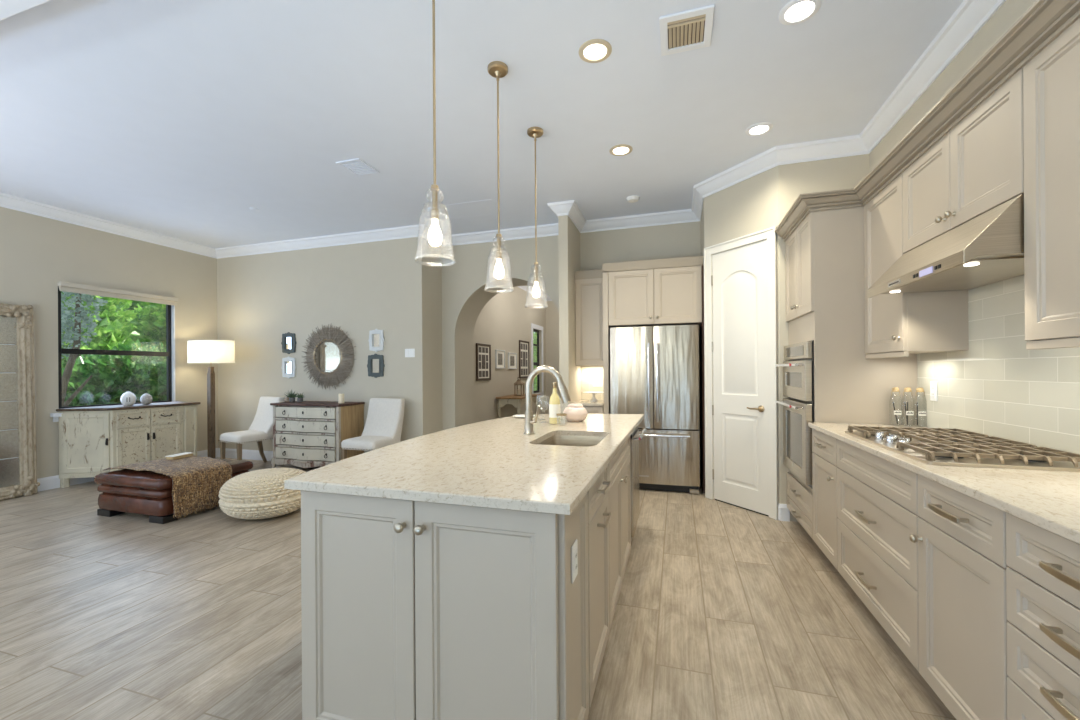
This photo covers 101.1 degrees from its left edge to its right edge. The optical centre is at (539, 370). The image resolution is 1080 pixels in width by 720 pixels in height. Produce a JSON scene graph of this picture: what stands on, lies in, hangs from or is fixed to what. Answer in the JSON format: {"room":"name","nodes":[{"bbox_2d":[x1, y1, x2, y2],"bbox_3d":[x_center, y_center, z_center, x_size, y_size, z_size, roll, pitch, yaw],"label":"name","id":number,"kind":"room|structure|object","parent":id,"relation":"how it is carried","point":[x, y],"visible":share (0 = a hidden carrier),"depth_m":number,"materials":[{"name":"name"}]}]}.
{"room":"kitchen","nodes":[
{"label":"kitchen","id":0,"kind":"room"},
{"bbox_2d":[0,0,50,20],"bbox_3d":[-3.810,-1.748,2.342,4.640,0.135,0.335,0,0,17],"label":"beam","id":1,"kind":"structure","parent":0,"point":[8,8],"depth_m":2.06,"materials":[{"name":"white paint"}]},
{"bbox_2d":[0,207,217,478],"bbox_3d":[-6.065,-0.241,3.075,0.120,3.120,7.900,0,0,17],"label":"wall","id":2,"kind":"structure","parent":0,"point":[37,253],"depth_m":5.19,"materials":[{"name":"paint"}]},
{"bbox_2d":[50,286,171,421],"bbox_3d":[-5.251,-0.201,5.576,0.150,1.550,1.360,0,0,17],"label":"window","id":3,"kind":"structure","parent":2,"relation":"in","point":[168,353],"depth_m":5.49,"materials":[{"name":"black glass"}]},
{"bbox_2d":[57,281,178,305],"bbox_3d":[-5.206,-0.945,5.561,0.060,0.104,1.230,0,0,17],"label":"window blind","id":4,"kind":"object","parent":3,"relation":"attached to","point":[63,286],"visible":1,"depth_m":5.46,"materials":[{"name":"fabric"}]},
{"bbox_2d":[37,448,272,491],"bbox_3d":[-4.040,1.236,3.059,3.741,0.140,8.660,0,0,17],"label":"baseboard","id":5,"kind":"structure","parent":2,"relation":"attached to","point":[52,482],"depth_m":6.40,"materials":[{"name":"white paint"}]},
{"bbox_2d":[171,305,175,401],"bbox_3d":[-5.081,-0.253,6.154,0.053,1.450,0.013,0,0,17],"label":"trim","id":6,"kind":"structure","parent":2,"relation":"attached to","point":[172,306],"depth_m":6.15,"materials":[{"name":"white paint"}]},
{"bbox_2d":[217,237,427,452],"bbox_3d":[-3.174,-0.260,6.253,3.530,3.120,0.120,0,0,17],"label":"wall","id":7,"kind":"structure","parent":0,"point":[358,289],"depth_m":6.14,"materials":[{"name":"paint"}]},
{"bbox_2d":[281,332,295,353],"bbox_3d":[-3.565,-0.387,6.295,0.253,0.312,0.029,0,0,17],"label":"ornate frame","id":8,"kind":"object","parent":7,"relation":"attached to","point":[288,342],"visible":1,"depth_m":6.29,"materials":[{"name":"grey paint"}]},
{"bbox_2d":[281,356,296,377],"bbox_3d":[-3.563,-0.042,6.295,0.253,0.312,0.029,0,0,17],"label":"ornate frame","id":9,"kind":"object","parent":7,"relation":"attached to","point":[288,367],"visible":1,"depth_m":6.29,"materials":[{"name":"white paint"}]},
{"bbox_2d":[301,324,355,389],"bbox_3d":[-2.896,-0.185,6.067,0.923,0.916,0.070,0,0,17],"label":"sunburst mirror","id":10,"kind":"object","parent":7,"relation":"attached to","point":[329,357],"visible":1,"depth_m":6.05,"materials":[{"name":"grey metal"}]},
{"bbox_2d":[315,341,340,372],"bbox_3d":[-2.897,-0.189,6.063,0.448,0.448,0.001,0,0,17],"label":"mirror glass","id":11,"kind":"object","parent":10,"relation":"attached to","point":[327,353],"depth_m":6.06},
{"bbox_2d":[367,354,384,377],"bbox_3d":[-2.172,-0.061,5.866,0.263,0.322,0.029,0,0,17],"label":"ornate frame","id":12,"kind":"object","parent":7,"relation":"attached to","point":[375,365],"visible":1,"depth_m":5.86,"materials":[{"name":"grey paint"}]},
{"bbox_2d":[368,329,384,351],"bbox_3d":[-2.160,-0.396,5.861,0.242,0.306,0.029,0,0,17],"label":"ornate frame","id":13,"kind":"object","parent":7,"relation":"attached to","point":[376,340],"visible":1,"depth_m":5.86,"materials":[{"name":"white paint"}]},
{"bbox_2d":[405,349,414,356],"bbox_3d":[-1.679,-0.224,5.723,0.144,0.110,0.012,0,0,17],"label":"light switch","id":14,"kind":"object","parent":7,"relation":"attached to","point":[408,352],"visible":1,"depth_m":5.72,"materials":[{"name":"white plastic"}]},
{"bbox_2d":[0,0,1005,258],"bbox_3d":[-2.050,-1.767,2.136,8.125,0.120,8.080,0,0,17],"label":"trim","id":15,"kind":"structure","parent":7,"relation":"attached to","point":[970,16],"depth_m":4.59,"materials":[{"name":"white paint"}]},
{"bbox_2d":[0,457,955,719],"bbox_3d":[-1.245,1.348,4.678,8.365,0.120,13.800,0,0,17],"label":"floor","id":16,"kind":"structure","parent":0,"point":[724,611],"depth_m":2.26,"materials":[{"name":"brown wood"}]},
{"bbox_2d":[0,303,39,499],"bbox_3d":[-5.552,0.316,4.204,0.127,2.024,1.158,0,0,17],"label":"floor mirror","id":17,"kind":"object","parent":16,"relation":"on","point":[18,445],"visible":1,"depth_m":4.62,"materials":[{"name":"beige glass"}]},
{"bbox_2d":[56,401,200,487],"bbox_3d":[-4.954,0.869,5.472,0.545,0.885,1.256,0,0,17],"label":"sideboard","id":18,"kind":"object","parent":16,"relation":"on","point":[92,440],"visible":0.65,"depth_m":5.13,"materials":[{"name":"beige paint"}]},
{"bbox_2d":[120,389,135,405],"bbox_3d":[-4.969,0.326,5.359,0.143,0.203,0.143,0,0,17],"label":"vase","id":19,"kind":"object","parent":18,"relation":"on","point":[128,398],"visible":1,"depth_m":5.32,"materials":[{"name":"white ceramic"}]},
{"bbox_2d":[140,391,151,404],"bbox_3d":[-4.913,0.343,5.541,0.118,0.166,0.118,0,0,17],"label":"vase","id":20,"kind":"object","parent":18,"relation":"on","point":[146,399],"visible":1,"depth_m":5.51,"materials":[{"name":"grey ceramic"}]},
{"bbox_2d":[94,458,252,523],"bbox_3d":[-3.465,1.097,4.263,0.880,0.410,0.880,0,0,17],"label":"ottoman","id":21,"kind":"object","parent":16,"relation":"on","point":[144,492],"visible":0.51,"depth_m":3.85,"materials":[{"name":"brown leather"}]},
{"bbox_2d":[102,455,231,518],"bbox_3d":[-3.451,1.072,4.209,0.914,0.421,0.635,0,0,17],"label":"throw blanket","id":22,"kind":"object","parent":21,"relation":"on","point":[197,481],"visible":0.84,"depth_m":4.01,"materials":[{"name":"beige fabric"}]},
{"bbox_2d":[165,452,192,459],"bbox_3d":[-3.560,0.846,4.386,0.100,0.034,0.210,0,0,10],"label":"book","id":23,"kind":"object","parent":22,"relation":"on","point":[185,454],"visible":1,"depth_m":4.36,"materials":[{"name":"white paper"}]},
{"bbox_2d":[94,458,252,489],"bbox_3d":[-3.466,0.955,4.263,0.880,0.125,0.880,0,0,17],"label":"cushion","id":24,"kind":"object","parent":21,"relation":"on","point":[123,479],"depth_m":3.89,"materials":[{"name":"brown leather"}]},
{"bbox_2d":[187,340,234,457],"bbox_3d":[-4.541,0.444,6.133,0.784,1.730,0.323,0,0,17],"label":"floor lamp","id":25,"kind":"object","parent":16,"relation":"on","point":[198,351],"visible":0.89,"depth_m":6.03,"materials":[{"name":"white fabric"}]},
{"bbox_2d":[218,396,284,461],"bbox_3d":[-3.861,0.837,5.965,0.494,0.935,0.614,0,0,30],"label":"dining chair","id":26,"kind":"object","parent":16,"relation":"on","point":[261,428],"visible":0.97,"depth_m":5.95,"materials":[{"name":"beige fabric"}]},
{"bbox_2d":[218,468,305,518],"bbox_3d":[-2.454,1.099,4.014,0.736,0.389,0.734,0,0,33],"label":"knit pouf","id":27,"kind":"object","parent":16,"relation":"on","point":[257,494],"visible":0.85,"depth_m":3.75,"materials":[{"name":"beige fabric"}]},
{"bbox_2d":[270,401,364,467],"bbox_3d":[-2.926,0.861,5.848,1.092,0.874,0.515,0,0,17],"label":"dresser","id":28,"kind":"object","parent":16,"relation":"on","point":[306,434],"visible":0.94,"depth_m":5.62,"materials":[{"name":"beige wood"}]},
{"bbox_2d":[285,389,296,401],"bbox_3d":[-3.340,0.339,5.962,0.176,0.174,0.208,0,0,17],"label":"potted succulent","id":29,"kind":"object","parent":28,"relation":"on","point":[291,396],"visible":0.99,"depth_m":5.95,"materials":[{"name":"green plant"}]},
{"bbox_2d":[340,398,404,459],"bbox_3d":[-2.022,0.826,5.399,0.494,0.935,0.614,0,0,18],"label":"dining chair","id":30,"kind":"object","parent":16,"relation":"on","point":[384,421],"visible":0.74,"depth_m":5.50,"materials":[{"name":"beige fabric"}]},
{"bbox_2d":[301,437,637,719],"bbox_3d":[0.000,0.838,2.554,0.974,0.884,2.522,0,0,17],"label":"kitchen island","id":31,"kind":"object","parent":16,"relation":"on","point":[412,610],"visible":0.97,"depth_m":1.40,"materials":[{"name":"paint"}]},
{"bbox_2d":[284,414,643,514],"bbox_3d":[-0.060,0.381,2.592,1.124,0.030,2.553,0,0,17],"label":"island countertop","id":32,"kind":"structure","parent":31,"relation":"on","point":[492,463],"depth_m":1.68,"materials":[{"name":"stone"}]},
{"bbox_2d":[524,365,570,434],"bbox_3d":[0.037,0.169,2.512,0.282,0.394,0.082,0,0,17],"label":"faucet","id":33,"kind":"object","parent":32,"relation":"on","point":[565,397],"visible":1,"depth_m":2.52,"materials":[{"name":"silver metal"}]},
{"bbox_2d":[549,382,560,423],"bbox_3d":[0.101,0.221,3.036,0.077,0.280,0.077,0,0,17],"label":"wine bottle","id":34,"kind":"object","parent":32,"relation":"on","point":[554,403],"visible":0.99,"depth_m":3.01,"materials":[{"name":"yellow glass"}]},
{"bbox_2d":[538,435,604,446],"bbox_3d":[0.174,0.490,2.412,0.369,0.190,0.554,0,0,17],"label":"sink","id":35,"kind":"object","parent":32,"relation":"in","point":[563,440],"visible":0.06,"depth_m":2.66,"materials":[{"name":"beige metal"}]},
{"bbox_2d":[563,404,587,421],"bbox_3d":[0.253,0.301,3.188,0.176,0.126,0.176,0,0,17],"label":"ceramic jar","id":36,"kind":"object","parent":32,"relation":"on","point":[575,412],"visible":0.99,"depth_m":3.12,"materials":[{"name":"white ceramic"}]},
{"bbox_2d":[571,539,577,583],"bbox_3d":[0.113,0.614,1.431,0.010,0.116,0.072,0,0,17],"label":"wall outlet","id":37,"kind":"object","parent":31,"relation":"attached to","point":[574,549],"visible":1,"depth_m":1.42,"materials":[{"name":"white plastic"}]},
{"bbox_2d":[630,426,645,536],"bbox_3d":[0.473,0.787,3.419,0.643,0.760,0.540,0,0,17],"label":"dishwasher","id":38,"kind":"object","parent":31,"relation":"in","point":[634,438],"visible":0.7,"depth_m":3.20,"materials":[{"name":"silver metal"}]},
{"bbox_2d":[496,394,539,417],"bbox_3d":[-0.390,0.884,8.442,0.475,0.813,1.240,0,0,17],"label":"console table","id":39,"kind":"object","parent":16,"relation":"on","point":[517,402],"visible":0.52,"depth_m":7.95,"materials":[{"name":"brown wood"}]},
{"bbox_2d":[514,377,523,395],"bbox_3d":[-0.391,0.301,8.357,0.164,0.354,0.164,0,0,17],"label":"lantern","id":40,"kind":"object","parent":39,"relation":"on","point":[518,382],"visible":1,"depth_m":8.32,"materials":[{"name":"brown wood"}]},
{"bbox_2d":[583,406,603,413],"bbox_3d":[0.602,0.834,5.199,0.370,0.884,0.668,0,0,17],"label":"base cabinet","id":41,"kind":"object","parent":16,"relation":"on","point":[590,409],"visible":0.07,"depth_m":4.90,"materials":[{"name":"paint"}]},
{"bbox_2d":[570,399,603,405],"bbox_3d":[0.601,0.377,5.204,0.373,0.030,0.638,0,0,17],"label":"countertop","id":42,"kind":"structure","parent":41,"relation":"on","point":[585,402],"depth_m":5.01,"materials":[{"name":"stone"}]},
{"bbox_2d":[603,271,610,413],"bbox_3d":[0.814,0.092,5.164,0.058,2.365,0.608,0,0,17],"label":"end panel","id":43,"kind":"object","parent":16,"relation":"on","point":[606,328],"visible":0.27,"depth_m":4.88,"materials":[{"name":"paint"}]},
{"bbox_2d":[610,324,699,493],"bbox_3d":[1.274,0.393,4.923,0.904,1.733,0.753,0,0,17],"label":"refrigerator","id":44,"kind":"object","parent":16,"relation":"on","point":[654,370],"visible":0.87,"depth_m":4.61,"materials":[{"name":"silver metal"}]},
{"bbox_2d":[699,266,704,492],"bbox_3d":[1.774,0.086,4.868,0.018,2.365,0.608,0,0,17],"label":"end panel","id":45,"kind":"object","parent":16,"relation":"on","point":[701,328],"visible":0.74,"depth_m":4.59,"materials":[{"name":"beige wood"}]},
{"bbox_2d":[812,428,838,569],"bbox_3d":[2.055,0.825,2.710,0.647,0.884,0.488,0,0,17],"label":"base cabinet","id":46,"kind":"object","parent":16,"relation":"on","point":[824,446],"visible":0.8,"depth_m":2.78,"materials":[{"name":"paint"}]},
{"bbox_2d":[785,206,917,538],"bbox_3d":[2.232,0.078,3.300,0.647,2.375,0.743,0,0,17],"label":"oven tower","id":47,"kind":"object","parent":16,"relation":"on","point":[824,255],"visible":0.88,"depth_m":2.98,"materials":[{"name":"paint"}]},
{"bbox_2d":[775,340,813,487],"bbox_3d":[1.928,0.308,3.395,0.114,1.030,0.703,0,0,17],"label":"wall oven","id":48,"kind":"object","parent":47,"relation":"in","point":[798,372],"visible":1,"depth_m":3.25,"materials":[{"name":"silver metal"}]},
{"bbox_2d":[837,439,918,671],"bbox_3d":[1.851,0.826,2.047,0.647,0.884,0.896,0,0,17],"label":"base cabinet","id":49,"kind":"object","parent":16,"relation":"on","point":[877,498],"visible":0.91,"depth_m":2.01,"materials":[{"name":"paint"}]},
{"bbox_2d":[909,474,1008,719],"bbox_3d":[1.648,0.828,1.391,0.647,0.884,0.474,0,0,17],"label":"base cabinet","id":50,"kind":"object","parent":16,"relation":"on","point":[962,566],"visible":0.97,"depth_m":1.45,"materials":[{"name":"paint"}]},
{"bbox_2d":[1006,513,1079,719],"bbox_3d":[1.499,0.828,0.909,0.647,0.884,0.530,0,0,17],"label":"base cabinet","id":51,"kind":"object","parent":16,"relation":"on","point":[1043,571],"visible":0.99,"depth_m":1.12,"materials":[{"name":"paint"}]},
{"bbox_2d":[808,422,1079,543],"bbox_3d":[1.772,0.369,1.792,0.621,0.030,2.408,0,0,17],"label":"countertop","id":52,"kind":"structure","parent":51,"relation":"on","point":[1045,499],"depth_m":1.39,"materials":[{"name":"stone"}]},
{"bbox_2d":[889,387,901,425],"bbox_3d":[2.275,0.228,2.840,0.053,0.244,0.056,0,0,17],"label":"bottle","id":53,"kind":"object","parent":52,"relation":"on","point":[894,389],"visible":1,"depth_m":2.83,"materials":[{"name":"clear glass"}]},
{"bbox_2d":[901,387,913,425],"bbox_3d":[2.322,0.228,2.804,0.053,0.244,0.056,0,0,17],"label":"glass jar","id":54,"kind":"object","parent":52,"relation":"on","point":[906,389],"visible":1,"depth_m":2.80,"materials":[{"name":"clear glass"}]},
{"bbox_2d":[913,387,926,426],"bbox_3d":[2.370,0.227,2.768,0.053,0.244,0.056,0,0,17],"label":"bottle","id":55,"kind":"object","parent":52,"relation":"on","point":[919,389],"visible":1,"depth_m":2.76,"materials":[{"name":"clear glass"}]},
{"bbox_2d":[845,425,1079,471],"bbox_3d":[1.846,0.328,2.024,0.520,0.052,0.895,0,0,17],"label":"cooktop","id":56,"kind":"object","parent":52,"relation":"in","point":[930,446],"visible":1,"depth_m":1.79,"materials":[{"name":"silver metal"}]},
{"bbox_2d":[0,0,963,294],"bbox_3d":[-1.266,-1.902,4.678,8.365,0.140,13.800,0,0,17],"label":"ceiling","id":57,"kind":"structure","parent":0,"point":[178,119],"depth_m":3.02,"materials":[{"name":"paint"}]},
{"bbox_2d":[336,158,379,175],"bbox_3d":[-1.635,-1.825,3.997,0.240,0.010,0.280,0,0,17],"label":"ceiling vent","id":58,"kind":"object","parent":57,"relation":"in","point":[358,167],"visible":1,"depth_m":3.99,"materials":[{"name":"metal"}]},
{"bbox_2d":[414,0,455,264],"bbox_3d":[-0.473,-1.161,1.986,0.180,1.352,0.180,0,0,17],"label":"pendant light","id":59,"kind":"object","parent":57,"relation":"hanging from","point":[434,234],"visible":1,"depth_m":1.98,"materials":[{"name":"clear glass"}]},
{"bbox_2d":[430,184,438,219],"bbox_3d":[-0.470,-0.752,1.986,0.038,0.155,0.038,0,0,17],"label":"socket","id":60,"kind":"object","parent":59,"relation":"attached to","point":[434,188],"depth_m":1.97,"materials":[{"name":"gold metal"}]},
{"bbox_2d":[438,199,505,219],"bbox_3d":[-0.799,-1.833,5.078,0.720,0.003,0.440,0,0,17],"label":"ceiling panel","id":61,"kind":"object","parent":57,"relation":"attached to","point":[483,207],"visible":0.87,"depth_m":5.06,"materials":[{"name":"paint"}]},
{"bbox_2d":[484,61,513,291],"bbox_3d":[-0.252,-1.162,2.699,0.180,1.352,0.180,0,0,17],"label":"pendant light","id":62,"kind":"object","parent":57,"relation":"hanging from","point":[497,69],"visible":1,"depth_m":2.69,"materials":[{"name":"clear glass"}]},
{"bbox_2d":[496,233,501,258],"bbox_3d":[-0.250,-0.754,2.699,0.038,0.155,0.038,0,0,17],"label":"socket","id":63,"kind":"object","parent":62,"relation":"attached to","point":[498,254],"depth_m":2.69,"materials":[{"name":"gold metal"}]},
{"bbox_2d":[525,127,547,307],"bbox_3d":[-0.032,-1.164,3.412,0.180,1.352,0.180,0,0,17],"label":"pendant light","id":64,"kind":"object","parent":57,"relation":"hanging from","point":[534,132],"visible":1,"depth_m":3.40,"materials":[{"name":"clear glass"}]},
{"bbox_2d":[534,262,537,281],"bbox_3d":[-0.030,-0.755,3.412,0.038,0.155,0.038,0,0,17],"label":"socket","id":65,"kind":"object","parent":64,"relation":"attached to","point":[535,263],"depth_m":3.40,"materials":[{"name":"gold metal"}]},
{"bbox_2d":[579,39,611,62],"bbox_3d":[0.318,-1.837,2.561,0.190,0.010,0.190,0,0,17],"label":"recessed light","id":66,"kind":"object","parent":57,"relation":"in","point":[593,50],"visible":1,"depth_m":2.55,"materials":[{"name":"beige"}]},
{"bbox_2d":[610,144,632,155],"bbox_3d":[0.678,-1.839,3.716,0.190,0.010,0.190,0,0,17],"label":"recessed light","id":67,"kind":"object","parent":57,"relation":"in","point":[622,149],"visible":1,"depth_m":3.71,"materials":[{"name":"beige"}]},
{"bbox_2d":[659,5,714,55],"bbox_3d":[0.794,-1.839,2.415,0.270,0.012,0.290,0,0,17],"label":"ceiling vent","id":68,"kind":"object","parent":57,"relation":"in","point":[688,30],"visible":1,"depth_m":2.40,"materials":[{"name":"white metal"}]},
{"bbox_2d":[745,122,772,135],"bbox_3d":[1.679,-1.846,3.404,0.190,0.010,0.190,0,0,17],"label":"recessed light","id":69,"kind":"object","parent":57,"relation":"in","point":[757,129],"visible":1,"depth_m":3.39,"materials":[{"name":"white paint"}]},
{"bbox_2d":[779,0,820,24],"bbox_3d":[1.332,-1.844,2.278,0.190,0.010,0.190,0,0,17],"label":"recessed light","id":70,"kind":"object","parent":57,"relation":"in","point":[794,12],"visible":1,"depth_m":2.28,"materials":[{"name":"white paint"}]},
{"bbox_2d":[427,240,545,433],"bbox_3d":[-0.721,-0.275,8.437,0.130,3.120,5.500,0,0,17],"label":"wall","id":71,"kind":"structure","parent":0,"point":[505,320],"depth_m":7.86,"materials":[{"name":"paint"}]},
{"bbox_2d":[476,343,490,380],"bbox_3d":[-0.946,-0.139,7.466,0.029,0.610,0.550,0,0,17],"label":"picture frame","id":72,"kind":"object","parent":71,"relation":"attached to","point":[483,351],"visible":1,"depth_m":7.46,"materials":[{"name":"black wood"}]},
{"bbox_2d":[495,350,504,368],"bbox_3d":[-0.730,-0.205,8.168,0.029,0.340,0.420,0,0,17],"label":"picture frame","id":73,"kind":"object","parent":71,"relation":"attached to","point":[499,354],"visible":1,"depth_m":8.14,"materials":[{"name":"white paint"}]},
{"bbox_2d":[508,352,516,368],"bbox_3d":[-0.544,-0.186,8.770,0.029,0.320,0.440,0,0,17],"label":"picture frame","id":74,"kind":"object","parent":71,"relation":"attached to","point":[512,357],"visible":1,"depth_m":8.78,"materials":[{"name":"white paint"}]},
{"bbox_2d":[519,340,529,377],"bbox_3d":[-0.333,-0.233,9.453,0.029,0.790,0.610,0,0,17],"label":"picture frame","id":75,"kind":"object","parent":71,"relation":"attached to","point":[524,362],"visible":0.84,"depth_m":9.43,"materials":[{"name":"black wood"}]},
{"bbox_2d":[517,286,551,300],"bbox_3d":[0.384,-1.782,8.606,1.920,0.120,4.520,0,0,17],"label":"trim","id":76,"kind":"structure","parent":71,"relation":"attached to","point":[529,289],"depth_m":10.34,"materials":[{"name":"white paint"}]},
{"bbox_2d":[533,329,538,392],"bbox_3d":[-0.139,-0.214,10.403,0.042,1.490,0.700,0,0,17],"label":"window","id":77,"kind":"structure","parent":71,"relation":"in","point":[534,330],"depth_m":10.69,"materials":[{"name":"black metal"}]},
{"bbox_2d":[531,323,543,396],"bbox_3d":[-0.055,-0.215,10.377,0.018,1.690,0.900,0,0,17],"label":"trim","id":78,"kind":"structure","parent":71,"relation":"attached to","point":[534,326],"depth_m":10.35,"materials":[{"name":"white paint"}]},
{"bbox_2d":[545,301,559,413],"bbox_3d":[1.116,-0.287,10.811,2.240,3.120,0.120,0,0,17],"label":"wall","id":79,"kind":"structure","parent":0,"point":[551,312],"depth_m":11.01,"materials":[{"name":"paint"}]},
{"bbox_2d":[558,215,580,412],"bbox_3d":[0.450,-0.283,5.543,0.105,3.120,1.260,0,0,17],"label":"wall","id":80,"kind":"structure","parent":0,"point":[569,235],"depth_m":4.96,"materials":[{"name":"paint"}]},
{"bbox_2d":[441,221,700,439],"bbox_3d":[0.343,-0.282,5.932,3.380,3.120,0.580,0,0,17],"label":"wall","id":81,"kind":"structure","parent":0,"point":[464,296],"depth_m":5.95,"materials":[{"name":"paint"}]},
{"bbox_2d":[575,278,602,365],"bbox_3d":[0.638,-0.569,5.344,0.370,1.030,0.365,0,0,17],"label":"upper cabinet","id":82,"kind":"object","parent":81,"relation":"attached to","point":[588,292],"visible":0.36,"depth_m":5.22,"materials":[{"name":"paint"}]},
{"bbox_2d":[575,269,602,279],"bbox_3d":[0.604,-1.124,5.243,0.371,0.100,0.080,0,0,17],"label":"trim","id":83,"kind":"structure","parent":82,"relation":"on","point":[589,274],"depth_m":5.21,"materials":[{"name":"wood"}]},
{"bbox_2d":[581,366,602,399],"bbox_3d":[0.696,0.154,5.515,0.373,0.414,0.011,0,0,17],"label":"backsplash","id":84,"kind":"structure","parent":81,"relation":"attached to","point":[587,372],"depth_m":5.53,"materials":[{"name":"tile"}]},
{"bbox_2d":[593,377,601,386],"bbox_3d":[0.714,0.145,5.498,0.116,0.116,0.010,0,0,17],"label":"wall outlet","id":85,"kind":"object","parent":84,"relation":"attached to","point":[597,381],"visible":1,"depth_m":5.50,"materials":[{"name":"white plastic"}]},
{"bbox_2d":[608,265,701,326],"bbox_3d":[1.293,-0.793,4.995,0.965,0.600,0.645,0,0,17],"label":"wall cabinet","id":86,"kind":"object","parent":81,"relation":"attached to","point":[662,296],"visible":0.93,"depth_m":4.72,"materials":[{"name":"paint"}]},
{"bbox_2d":[602,256,703,271],"bbox_3d":[1.224,-1.128,4.853,1.044,0.100,0.260,0,0,17],"label":"trim","id":87,"kind":"structure","parent":86,"relation":"on","point":[696,260],"depth_m":4.72,"materials":[{"name":"wood"}]},
{"bbox_2d":[700,202,704,411],"bbox_3d":[1.839,-0.292,4.846,0.120,3.120,0.853,0,0,17],"label":"wall","id":88,"kind":"structure","parent":0,"point":[702,214],"depth_m":4.74,"materials":[{"name":"paint"}]},
{"bbox_2d":[704,166,780,515],"bbox_3d":[1.898,-0.292,4.135,0.127,3.120,0.795,0,0,-28],"label":"wall","id":89,"kind":"structure","parent":0,"point":[751,205],"depth_m":4.01,"materials":[{"name":"paint"}]},
{"bbox_2d":[704,226,778,519],"bbox_3d":[1.824,0.024,4.094,0.089,2.488,0.761,0,0,-28],"label":"door","id":90,"kind":"structure","parent":89,"relation":"in","point":[741,297],"depth_m":4.06,"materials":[{"name":"paint"}]},
{"bbox_2d":[779,154,869,521],"bbox_3d":[2.414,-0.295,3.697,0.773,3.120,0.120,0,0,17],"label":"wall","id":91,"kind":"structure","parent":0,"point":[795,179],"depth_m":3.71,"materials":[{"name":"paint"}]},
{"bbox_2d":[778,503,789,521],"bbox_3d":[2.056,1.197,3.745,0.085,0.140,0.026,0,0,17],"label":"baseboard","id":92,"kind":"structure","parent":91,"relation":"attached to","point":[783,511],"depth_m":3.73,"materials":[{"name":"white paint"}]},
{"bbox_2d":[869,0,1036,427],"bbox_3d":[1.679,-0.291,0.206,0.120,3.120,6.985,0,0,17],"label":"wall","id":93,"kind":"structure","parent":0,"point":[1010,11],"depth_m":2.46,"materials":[{"name":"paint"}]},
{"bbox_2d":[864,172,968,358],"bbox_3d":[2.189,-0.593,2.646,0.335,1.033,0.526,0,0,17],"label":"upper cabinet","id":94,"kind":"object","parent":93,"relation":"attached to","point":[896,324],"visible":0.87,"depth_m":2.52,"materials":[{"name":"paint"}]},
{"bbox_2d":[774,0,1079,241],"bbox_3d":[1.709,-1.131,2.207,0.390,0.100,3.130,0,0,17],"label":"trim","id":95,"kind":"structure","parent":94,"relation":"on","point":[1044,21],"depth_m":1.86,"materials":[{"name":"wood"}]},
{"bbox_2d":[903,67,1023,252],"bbox_3d":[1.980,-0.873,1.971,0.335,0.470,0.882,0,0,17],"label":"upper cabinet","id":96,"kind":"object","parent":93,"relation":"attached to","point":[977,167],"visible":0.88,"depth_m":1.89,"materials":[{"name":"paint"}]},
{"bbox_2d":[867,194,1023,298],"bbox_3d":[1.911,-0.517,1.993,0.460,0.234,0.874,0,0,17],"label":"range hood","id":97,"kind":"object","parent":96,"relation":"attached to","point":[988,248],"visible":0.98,"depth_m":1.81,"materials":[{"name":"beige metal"}]},
{"bbox_2d":[917,275,1079,453],"bbox_3d":[2.072,-0.141,1.698,0.011,0.986,2.408,0,0,17],"label":"backsplash","id":98,"kind":"structure","parent":93,"relation":"attached to","point":[997,387],"depth_m":2.09,"materials":[{"name":"tile"}]},
{"bbox_2d":[930,381,937,400],"bbox_3d":[2.360,0.125,2.663,0.010,0.116,0.072,0,0,17],"label":"wall outlet","id":99,"kind":"object","parent":98,"relation":"attached to","point":[933,385],"visible":1,"depth_m":2.65,"materials":[{"name":"white plastic"}]},
{"bbox_2d":[1023,17,1079,349],"bbox_3d":[1.709,-0.590,1.089,0.335,1.033,0.960,0,0,17],"label":"upper cabinet","id":100,"kind":"object","parent":93,"relation":"attached to","point":[1051,79],"visible":0.89,"depth_m":1.47,"materials":[{"name":"paint"}]},
{"label":"outside","id":101,"kind":"structure","parent":0,"visible":0},
{"bbox_2d":[533,332,536,390],"bbox_3d":[-0.524,-0.104,15.513,2.460,3.436,3.901,0,0,17],"label":"shrub","id":102,"kind":"object","parent":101,"point":[535,333],"visible":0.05,"depth_m":14.81,"materials":[{"name":"green plant"}]},
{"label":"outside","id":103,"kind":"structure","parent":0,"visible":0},
{"bbox_3d":[-11.919,1.656,14.147,16.860,0.100,32.000,0,0,17],"label":"ground","id":104,"kind":"structure","parent":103,"visible":0},
{"bbox_2d":[61,291,107,406],"bbox_3d":[-5.967,-0.032,5.653,0.703,3.205,0.636,0,0,17],"label":"tree","id":105,"kind":"object","parent":104,"relation":"on","point":[80,313],"visible":0.41,"depth_m":5.63,"materials":[{"name":"green plant"}]},
{"bbox_2d":[61,291,141,376],"bbox_3d":[-8.630,-0.268,8.265,2.331,4.252,1.733,0,0,17],"label":"shrub","id":106,"kind":"object","parent":104,"relation":"on","point":[108,329],"visible":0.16,"depth_m":8.15,"materials":[{"name":"green plant"}]},
{"bbox_2d":[62,339,166,405],"bbox_3d":[-6.722,0.582,7.114,1.349,2.200,2.540,0,0,17],"label":"shrub","id":107,"kind":"object","parent":104,"relation":"on","point":[113,375],"visible":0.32,"depth_m":6.84,"materials":[{"name":"green plant"}]},
{"bbox_2d":[108,297,145,334],"bbox_3d":[-11.200,-1.110,12.140,3.518,5.642,6.235,0,0,17],"label":"shrub","id":108,"kind":"object","parent":104,"relation":"on","point":[135,304],"visible":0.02,"depth_m":11.45,"materials":[{"name":"green plant"}]},
{"bbox_2d":[129,301,165,360],"bbox_3d":[-7.967,-0.191,9.759,2.187,3.802,1.472,0,0,17],"label":"shrub","id":109,"kind":"object","parent":104,"relation":"on","point":[153,325],"visible":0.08,"depth_m":9.38,"materials":[{"name":"green plant"}]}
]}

